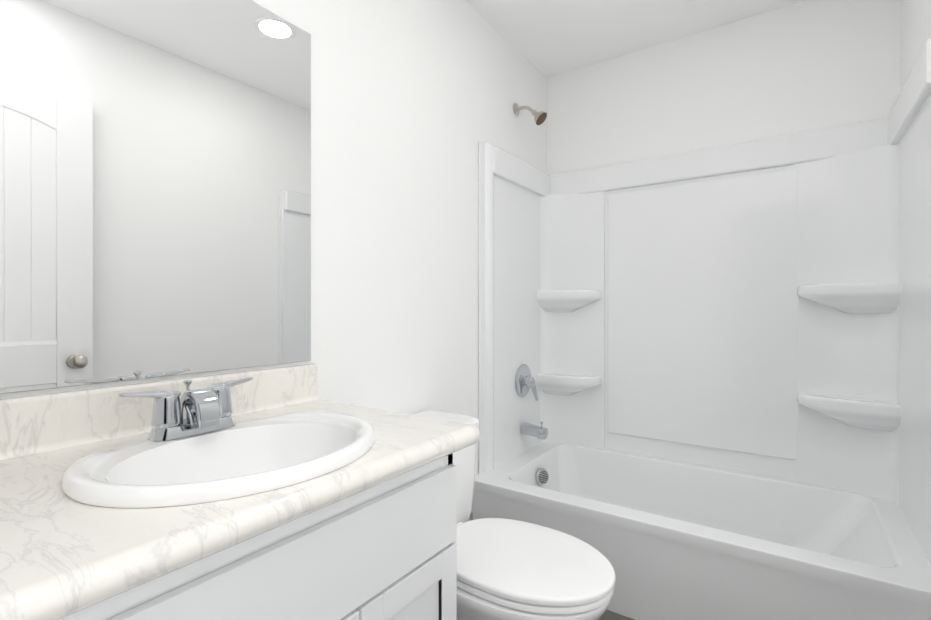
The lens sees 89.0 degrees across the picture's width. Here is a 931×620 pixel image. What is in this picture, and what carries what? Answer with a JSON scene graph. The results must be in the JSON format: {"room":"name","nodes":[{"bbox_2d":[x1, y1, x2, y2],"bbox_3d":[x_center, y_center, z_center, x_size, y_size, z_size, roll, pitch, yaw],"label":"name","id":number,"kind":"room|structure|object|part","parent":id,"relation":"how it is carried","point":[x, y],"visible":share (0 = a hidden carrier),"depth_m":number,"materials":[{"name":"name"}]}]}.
{"room":"bathroom","nodes":[
{"label":"bathroom","id":0,"kind":"room"},
{"bbox_2d":[0,0,546,521],"bbox_3d":[-0.326,-0.126,1.686,0.100,2.450,2.880,0,0,35],"label":"wall","id":1,"kind":"structure","parent":0,"point":[412,102],"depth_m":1.74,"materials":[{"name":"white paint"}]},
{"bbox_2d":[0,0,310,393],"bbox_3d":[-0.717,-0.331,1.024,0.005,0.963,0.908,0,0,35],"label":"mirror","id":2,"kind":"object","parent":1,"relation":"attached to","point":[155,188],"visible":1,"depth_m":1.05,"materials":[{"name":"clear mirror"}]},
{"bbox_2d":[599,610,633,619],"bbox_3d":[0.344,1.130,1.225,1.730,0.060,2.880,0,0,35],"label":"floor","id":3,"kind":"structure","parent":0,"point":[608,615],"depth_m":1.70,"materials":[{"name":"plastic"}]},
{"bbox_2d":[0,364,479,619],"bbox_3d":[-0.505,0.624,0.816,0.591,0.954,1.038,0,0,35],"label":"bathroom vanity","id":4,"kind":"object","parent":3,"relation":"on","point":[283,493],"visible":1,"depth_m":0.80,"materials":[{"name":"white paint"}]},
{"bbox_2d":[118,377,252,440],"bbox_3d":[-0.549,0.199,0.971,0.104,0.104,0.264,0,0,35],"label":"faucet","id":5,"kind":"object","parent":4,"relation":"on","point":[202,414],"depth_m":0.95,"materials":[{"name":"silver metal"}]},
{"bbox_2d":[61,412,375,507],"bbox_3d":[-0.409,0.320,0.871,0.438,0.165,0.515,0,0,35],"label":"sink","id":6,"kind":"object","parent":4,"relation":"in","point":[226,462],"depth_m":0.86,"materials":[{"name":"white ceramic"}]},
{"bbox_2d":[413,411,615,619],"bbox_3d":[0.053,0.743,1.421,0.790,0.714,0.480,0,0,35],"label":"toilet","id":7,"kind":"object","parent":3,"relation":"on","point":[509,569],"visible":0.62,"depth_m":1.25,"materials":[{"name":"white ceramic"}]},
{"bbox_3d":[0.148,0.702,1.336,0.536,0.044,0.380,0,0,35],"label":"seat","id":8,"kind":"part","parent":7,"relation":"part of","materials":[{"name":"white plastic"}]},
{"bbox_2d":[472,38,930,619],"bbox_3d":[0.872,0.016,1.988,1.526,2.166,0.818,0,0,35],"label":"shower","id":9,"kind":"object","parent":3,"relation":"on","point":[704,384],"visible":0.98,"depth_m":2.10,"materials":[{"name":"white plastic"}]},
{"bbox_2d":[465,0,803,77],"bbox_3d":[0.344,-1.380,1.221,1.730,0.060,2.880,0,0,35],"label":"ceiling","id":10,"kind":"structure","parent":0,"point":[548,38],"depth_m":2.23,"materials":[{"name":"white paint"}]},
{"bbox_2d":[547,0,899,175],"bbox_3d":[1.134,-0.127,2.367,1.730,2.450,0.100,0,0,35],"label":"wall","id":11,"kind":"structure","parent":0,"point":[804,66],"depth_m":2.22,"materials":[{"name":"white paint"}]},
{"bbox_2d":[900,0,930,92],"bbox_3d":[1.015,-0.124,0.760,0.100,2.450,2.880,0,0,35],"label":"wall","id":12,"kind":"structure","parent":0,"point":[915,25],"depth_m":1.71,"materials":[{"name":"white paint"}]}
]}

